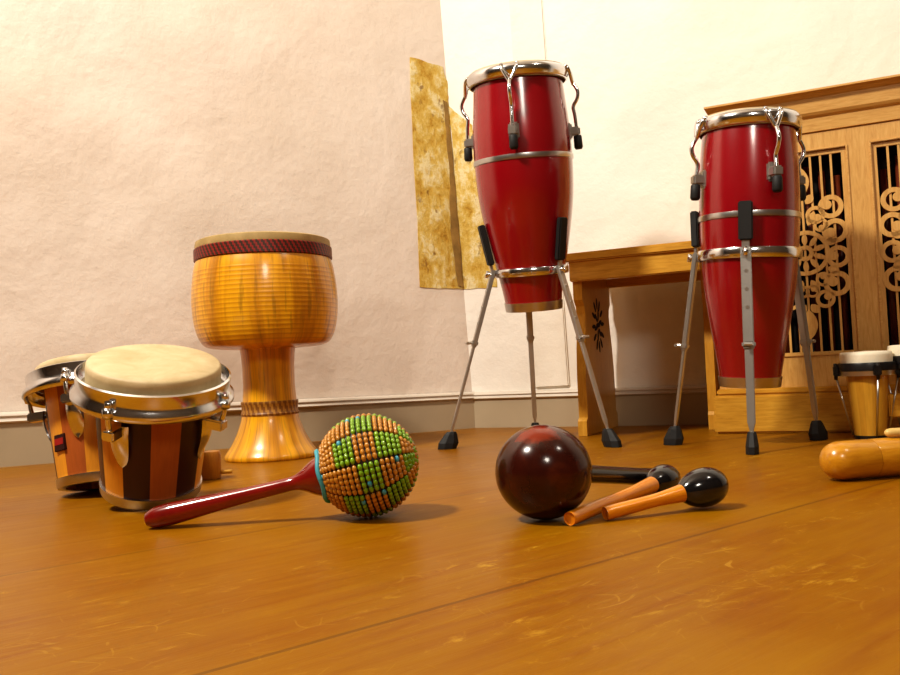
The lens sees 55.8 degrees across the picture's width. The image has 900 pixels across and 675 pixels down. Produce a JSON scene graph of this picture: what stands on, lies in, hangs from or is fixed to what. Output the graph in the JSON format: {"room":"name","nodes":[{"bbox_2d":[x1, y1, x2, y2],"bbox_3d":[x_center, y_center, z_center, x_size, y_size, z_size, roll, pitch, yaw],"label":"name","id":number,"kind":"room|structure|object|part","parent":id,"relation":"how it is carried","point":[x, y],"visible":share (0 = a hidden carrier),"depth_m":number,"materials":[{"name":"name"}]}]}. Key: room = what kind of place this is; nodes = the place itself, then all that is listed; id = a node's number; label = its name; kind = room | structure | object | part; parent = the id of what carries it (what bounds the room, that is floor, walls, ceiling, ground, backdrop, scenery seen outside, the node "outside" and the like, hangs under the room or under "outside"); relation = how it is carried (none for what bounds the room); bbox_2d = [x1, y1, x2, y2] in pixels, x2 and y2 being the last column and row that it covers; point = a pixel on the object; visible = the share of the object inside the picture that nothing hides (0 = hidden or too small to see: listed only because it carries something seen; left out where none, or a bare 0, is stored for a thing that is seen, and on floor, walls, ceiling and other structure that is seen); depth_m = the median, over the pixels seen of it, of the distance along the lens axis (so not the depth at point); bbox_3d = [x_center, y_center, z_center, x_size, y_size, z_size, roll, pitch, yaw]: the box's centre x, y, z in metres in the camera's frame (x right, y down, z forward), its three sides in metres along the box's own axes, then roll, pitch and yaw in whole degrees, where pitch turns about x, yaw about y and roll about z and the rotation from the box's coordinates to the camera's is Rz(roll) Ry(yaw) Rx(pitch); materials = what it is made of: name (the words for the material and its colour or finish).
{"room":"music room","nodes":[
{"label":"music room","id":0,"kind":"room"},
{"bbox_2d":[0,0,471,411],"bbox_3d":[-1.930,-1.007,1.328,4.258,2.600,0.086,-2,-2,-26],"label":"wall","id":1,"kind":"structure","parent":0,"point":[134,133],"depth_m":1.93,"materials":[{"name":"paint"}]},
{"bbox_2d":[0,399,474,467],"bbox_3d":[-1.375,0.216,1.473,3.200,0.116,0.014,-2,-2,-26],"label":"baseboard","id":2,"kind":"structure","parent":1,"relation":"attached to","point":[21,443],"depth_m":1.98,"materials":[{"name":"white paint"}]},
{"bbox_2d":[0,392,475,422],"bbox_3d":[-1.376,0.165,1.472,3.200,0.071,0.021,-2,-2,-26],"label":"trim","id":3,"kind":"structure","parent":1,"relation":"attached to","point":[19,416],"depth_m":2.02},
{"bbox_2d":[410,57,463,288],"bbox_3d":[-0.039,-0.422,2.186,0.123,0.599,0.023,-2,-2,-26],"label":"wall panel","id":4,"kind":"object","parent":1,"relation":"attached to","point":[428,82],"depth_m":2.18,"materials":[{"name":"paint"}]},
{"bbox_2d":[443,100,463,286],"bbox_3d":[0.007,-0.373,2.201,0.027,0.491,0.020,-2,-2,-25],"label":"trim","id":5,"kind":"structure","parent":1,"relation":"attached to","point":[454,224],"depth_m":2.19,"materials":[{"name":"paint"}]},
{"bbox_2d":[0,425,899,674],"bbox_3d":[0.065,0.165,0.353,7.567,0.001,3.648,-3,-2,0],"label":"floor","id":6,"kind":"structure","parent":0,"point":[796,570],"depth_m":0.63,"materials":[{"name":"brown wood"}]},
{"bbox_2d":[22,344,233,510],"bbox_3d":[-0.441,0.115,1.145,0.192,0.205,0.437,-1,-3,-39],"label":"drums","id":7,"kind":"object","parent":6,"relation":"on","point":[134,425],"visible":1,"depth_m":1.02,"materials":[{"name":"brown wood"}]},
{"bbox_3d":[-0.613,0.097,1.241,0.014,0.041,0.014,-3,-15,-23],"label":"tuning rod","id":8,"kind":"part","parent":7,"relation":"part of","materials":[{"name":"silver metal"}]},
{"bbox_3d":[-0.520,0.061,1.151,0.014,0.041,0.014,-3,-15,-23],"label":"tuning rod","id":9,"kind":"part","parent":7,"relation":"part of","materials":[{"name":"silver metal"}]},
{"bbox_3d":[-0.386,0.092,0.960,0.014,0.041,0.014,2,15,-20],"label":"tuning rod","id":10,"kind":"part","parent":7,"relation":"part of","materials":[{"name":"silver metal"}]},
{"bbox_3d":[-0.274,0.087,1.032,0.014,0.041,0.014,2,15,-20],"label":"tuning rod","id":11,"kind":"part","parent":7,"relation":"part of","materials":[{"name":"silver metal"}]},
{"bbox_2d":[201,450,232,479],"bbox_3d":[-0.366,0.198,1.327,0.050,0.044,0.034,-3,-2,0],"label":"wood block","id":12,"kind":"object","parent":6,"relation":"on","point":[211,467],"visible":0.75,"depth_m":1.31,"materials":[{"name":"brown wood"}]},
{"bbox_2d":[191,231,337,462],"bbox_3d":[-0.352,0.022,1.639,0.276,0.417,0.276,-3,-2,0],"label":"drum","id":13,"kind":"object","parent":6,"relation":"on","point":[265,296],"visible":0.99,"depth_m":1.55,"materials":[{"name":"brown wood"}]},
{"bbox_2d":[191,252,337,349],"bbox_3d":[-0.356,-0.062,1.642,0.276,0.169,0.276,-2,-2,-12],"label":"bowl","id":14,"kind":"object","parent":13,"relation":"on","point":[240,300],"depth_m":1.53,"materials":[{"name":"brown wood"}]},
{"bbox_3d":[-0.349,0.071,1.637,0.106,0.104,0.106,-2,-2,-12],"label":"stem","id":15,"kind":"part","parent":13,"relation":"part of","materials":[{"name":"brown wood"}]},
{"bbox_2d":[144,413,418,527],"bbox_3d":[-0.180,0.141,0.911,0.294,0.110,0.111,-3,-2,0],"label":"shaker","id":16,"kind":"object","parent":6,"relation":"on","point":[364,466],"visible":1,"depth_m":0.88,"materials":[{"name":"multicoloured plastic"}]},
{"bbox_3d":[-0.229,0.171,0.905,0.198,0.046,0.046,-14,-1,-2],"label":"handle","id":17,"kind":"part","parent":16,"relation":"part of","materials":[{"name":"red paint"}]},
{"bbox_3d":[-0.136,0.148,0.909,0.007,0.059,0.059,-14,-1,-2],"label":"collar cord","id":18,"kind":"part","parent":16,"relation":"part of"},
{"bbox_2d":[438,217,621,449],"bbox_3d":[0.150,-0.017,1.594,0.253,0.443,0.294,-1,-3,-35],"label":"stand","id":19,"kind":"object","parent":6,"relation":"on","point":[610,438],"visible":0.9,"depth_m":1.60,"materials":[{"name":"silver metal"}]},
{"bbox_3d":[0.041,0.017,1.641,0.109,0.361,0.018,-3,-2,0],"label":"leg","id":20,"kind":"part","parent":19,"relation":"part of","materials":[{"name":"metal"}]},
{"bbox_2d":[460,60,582,312],"bbox_3d":[0.142,-0.284,1.630,0.212,0.474,0.205,-1,-3,-41],"label":"drum","id":21,"kind":"object","parent":19,"relation":"on","point":[520,141],"visible":0.93,"depth_m":1.57,"materials":[{"name":"red paint"}]},
{"bbox_3d":[0.034,-0.438,1.656,0.028,0.131,0.036,-4,5,6],"label":"tuning rod","id":22,"kind":"part","parent":21,"relation":"part of","materials":[{"name":"silver metal"}]},
{"bbox_3d":[0.109,-0.434,1.530,0.036,0.132,0.023,-3,-2,3],"label":"tuning rod","id":23,"kind":"part","parent":21,"relation":"part of","materials":[{"name":"silver metal"}]},
{"bbox_3d":[0.232,-0.450,1.609,0.028,0.131,0.036,-4,5,6],"label":"tuning rod","id":24,"kind":"part","parent":21,"relation":"part of","materials":[{"name":"silver metal"}]},
{"bbox_3d":[0.165,0.007,1.747,0.016,0.374,0.038,-3,-2,0],"label":"leg","id":25,"kind":"part","parent":19,"relation":"part of","materials":[{"name":"metal"}]},
{"bbox_3d":[0.245,0.005,1.564,0.101,0.358,0.018,-5,-3,42],"label":"leg","id":26,"kind":"part","parent":19,"relation":"part of","materials":[{"name":"metal"}]},
{"bbox_2d":[495,425,651,519],"bbox_3d":[0.168,0.133,0.915,0.299,0.094,0.096,-1,-3,-42],"label":"maraca","id":27,"kind":"object","parent":6,"relation":"on","point":[543,472],"visible":0.84,"depth_m":0.81,"materials":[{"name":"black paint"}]},
{"bbox_3d":[0.197,0.155,0.951,0.212,0.034,0.034,11,-1,-44],"label":"handle","id":28,"kind":"part","parent":27,"relation":"part of","materials":[{"name":"black paint"}]},
{"bbox_2d":[564,464,680,525],"bbox_3d":[0.187,0.160,0.886,0.034,0.035,0.220,-4,-3,38],"label":"maraca","id":29,"kind":"object","parent":6,"relation":"on","point":[661,477],"visible":0.9,"depth_m":0.89,"materials":[{"name":"black paint"}]},
{"bbox_3d":[0.168,0.166,0.869,0.018,0.018,0.171,-11,-4,40],"label":"handle","id":30,"kind":"part","parent":29,"relation":"part of","materials":[{"name":"orange wood"}]},
{"bbox_2d":[566,241,719,435],"bbox_3d":[0.424,0.009,1.833,0.279,0.382,0.259,-4,-2,26],"label":"bench","id":31,"kind":"object","parent":6,"relation":"on","point":[592,274],"visible":0.92,"depth_m":1.79,"materials":[{"name":"brown wood"}]},
{"bbox_2d":[602,467,728,519],"bbox_3d":[0.215,0.154,0.849,0.143,0.041,0.040,-2,-2,-19],"label":"maraca","id":32,"kind":"object","parent":6,"relation":"on","point":[704,486],"visible":1,"depth_m":0.84,"materials":[{"name":"black paint"}]},
{"bbox_3d":[0.193,0.163,0.839,0.093,0.018,0.018,-10,-4,-21],"label":"handle","id":33,"kind":"part","parent":32,"relation":"part of","materials":[{"name":"orange wood"}]},
{"bbox_2d":[664,200,827,454],"bbox_3d":[0.507,-0.022,1.414,0.276,0.407,0.219,-3,-2,0],"label":"stand","id":34,"kind":"object","parent":6,"relation":"on","point":[817,430],"visible":0.87,"depth_m":1.38,"materials":[{"name":"silver metal"}]},
{"bbox_3d":[0.413,0.001,1.494,0.064,0.345,0.021,-4,-2,30],"label":"leg","id":35,"kind":"part","parent":34,"relation":"part of","materials":[{"name":"metal"}]},
{"bbox_2d":[689,106,805,388],"bbox_3d":[0.511,-0.146,1.430,0.176,0.462,0.172,-4,-2,30],"label":"drum","id":36,"kind":"object","parent":34,"relation":"on","point":[750,153],"visible":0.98,"depth_m":1.38,"materials":[{"name":"red paint"}]},
{"bbox_3d":[0.418,-0.313,1.426,0.030,0.111,0.031,0,1,19],"label":"tuning rod","id":37,"kind":"part","parent":36,"relation":"part of","materials":[{"name":"silver metal"}]},
{"bbox_3d":[0.517,-0.314,1.345,0.033,0.112,0.024,-2,-2,-8],"label":"tuning rod","id":38,"kind":"part","parent":36,"relation":"part of","materials":[{"name":"silver metal"}]},
{"bbox_3d":[0.595,-0.317,1.445,0.025,0.112,0.033,-2,-2,-8],"label":"tuning rod","id":39,"kind":"part","parent":36,"relation":"part of","materials":[{"name":"silver metal"}]},
{"bbox_3d":[0.469,-0.004,1.338,0.021,0.336,0.043,-4,-2,25],"label":"leg","id":40,"kind":"part","parent":34,"relation":"part of","materials":[{"name":"metal"}]},
{"bbox_3d":[0.612,-0.007,1.468,0.042,0.338,0.021,-2,-2,-22],"label":"leg","id":41,"kind":"part","parent":34,"relation":"part of","materials":[{"name":"metal"}]},
{"bbox_2d":[704,74,899,433],"bbox_3d":[0.822,-0.149,1.656,0.597,0.646,0.229,-4,-2,26],"label":"cabinet","id":42,"kind":"object","parent":6,"relation":"on","point":[849,264],"visible":0.52,"depth_m":1.61,"materials":[{"name":"brown wood"}]},
{"bbox_3d":[0.815,-0.435,1.663,0.583,0.075,0.229,-4,-2,26],"label":"cornice","id":43,"kind":"part","parent":42,"relation":"part of","materials":[{"name":"brown wood"}]},
{"bbox_3d":[0.687,-0.163,1.643,0.163,0.389,0.009,-4,-2,26],"label":"fretwork panel","id":44,"kind":"part","parent":42,"relation":"part of","materials":[{"name":"brown wood"}]},
{"bbox_3d":[0.684,-0.163,1.638,0.171,0.397,0.007,-4,-2,26],"label":"panel moulding","id":45,"kind":"part","parent":42,"relation":"part of","materials":[{"name":"brown wood"}]},
{"bbox_3d":[0.804,-0.155,1.646,0.513,0.484,0.005,-4,-2,26],"label":"panel","id":46,"kind":"part","parent":42,"relation":"part of","materials":[{"name":"brown wood"}]},
{"bbox_3d":[0.871,-0.175,1.549,0.171,0.397,0.007,-4,-2,26],"label":"panel moulding","id":47,"kind":"part","parent":42,"relation":"part of","materials":[{"name":"brown wood"}]},
{"bbox_3d":[0.873,-0.175,1.554,0.163,0.389,0.009,-4,-2,26],"label":"fretwork panel","id":48,"kind":"part","parent":42,"relation":"part of","materials":[{"name":"brown wood"}]},
{"bbox_2d":[819,437,899,479],"bbox_3d":[0.580,0.141,1.029,0.286,0.046,0.046,-2,-2,-11],"label":"shaker","id":49,"kind":"object","parent":6,"relation":"on","point":[875,457],"visible":1,"depth_m":0.99,"materials":[{"name":"brown wood"}]},
{"bbox_2d":[884,428,899,436],"bbox_3d":[0.586,0.111,1.021,0.130,0.011,0.011,-3,-2,-2],"label":"wooden stick","id":50,"kind":"object","parent":49,"relation":"on","point":[891,432],"visible":1,"depth_m":1.01,"materials":[{"name":"brown wood"}]},
{"bbox_2d":[832,345,899,438],"bbox_3d":[0.762,0.091,1.454,0.193,0.158,0.114,-3,-2,0],"label":"drums","id":51,"kind":"object","parent":6,"relation":"on","point":[867,373],"visible":0.94,"depth_m":1.43,"materials":[{"name":"brown wood"}]},
{"bbox_3d":[0.682,0.118,1.469,0.025,0.103,0.003,-3,-2,18],"label":"tension rod","id":52,"kind":"part","parent":51,"relation":"part of","materials":[{"name":"metal"}]},
{"bbox_3d":[0.714,0.114,1.419,0.003,0.103,0.024,-3,-2,6],"label":"tension rod","id":53,"kind":"part","parent":51,"relation":"part of","materials":[{"name":"metal"}]},
{"bbox_3d":[0.754,0.113,1.446,0.025,0.103,0.003,-3,-2,18],"label":"tension rod","id":54,"kind":"part","parent":51,"relation":"part of","materials":[{"name":"metal"}]},
{"bbox_3d":[0.766,0.109,1.468,0.026,0.111,0.007,-4,-2,29],"label":"tension rod","id":55,"kind":"part","parent":51,"relation":"part of","materials":[{"name":"silver metal"}]},
{"bbox_2d":[440,0,899,391],"bbox_3d":[1.850,-1.188,1.336,4.294,2.600,0.008,-4,-2,26],"label":"wall","id":56,"kind":"structure","parent":0,"point":[644,72],"depth_m":1.99,"materials":[{"name":"paint"}]},
{"bbox_2d":[449,107,496,288],"bbox_3d":[0.059,-0.365,2.187,0.111,0.484,0.006,-4,-2,26],"label":"wall panel","id":57,"kind":"object","parent":56,"relation":"attached to","point":[474,265],"depth_m":2.19,"materials":[{"name":"yellow marble"}]},
{"bbox_2d":[509,0,569,387],"bbox_3d":[0.173,-1.124,2.144,0.089,2.500,0.017,-5,-3,25],"label":"trim","id":58,"kind":"structure","parent":56,"relation":"attached to","point":[551,366],"depth_m":2.10,"materials":[{"name":"paint"}]},
{"bbox_2d":[472,385,706,399],"bbox_3d":[1.496,0.057,1.478,3.200,0.022,0.021,-4,-2,26],"label":"trim","id":59,"kind":"structure","parent":56,"relation":"attached to","point":[687,389],"depth_m":2.04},
{"bbox_2d":[474,393,708,427],"bbox_3d":[1.499,0.100,1.480,3.200,0.072,0.014,-4,-2,26],"label":"baseboard","id":60,"kind":"structure","parent":56,"relation":"attached to","point":[657,409],"depth_m":2.05,"materials":[{"name":"white paint"}]}
]}

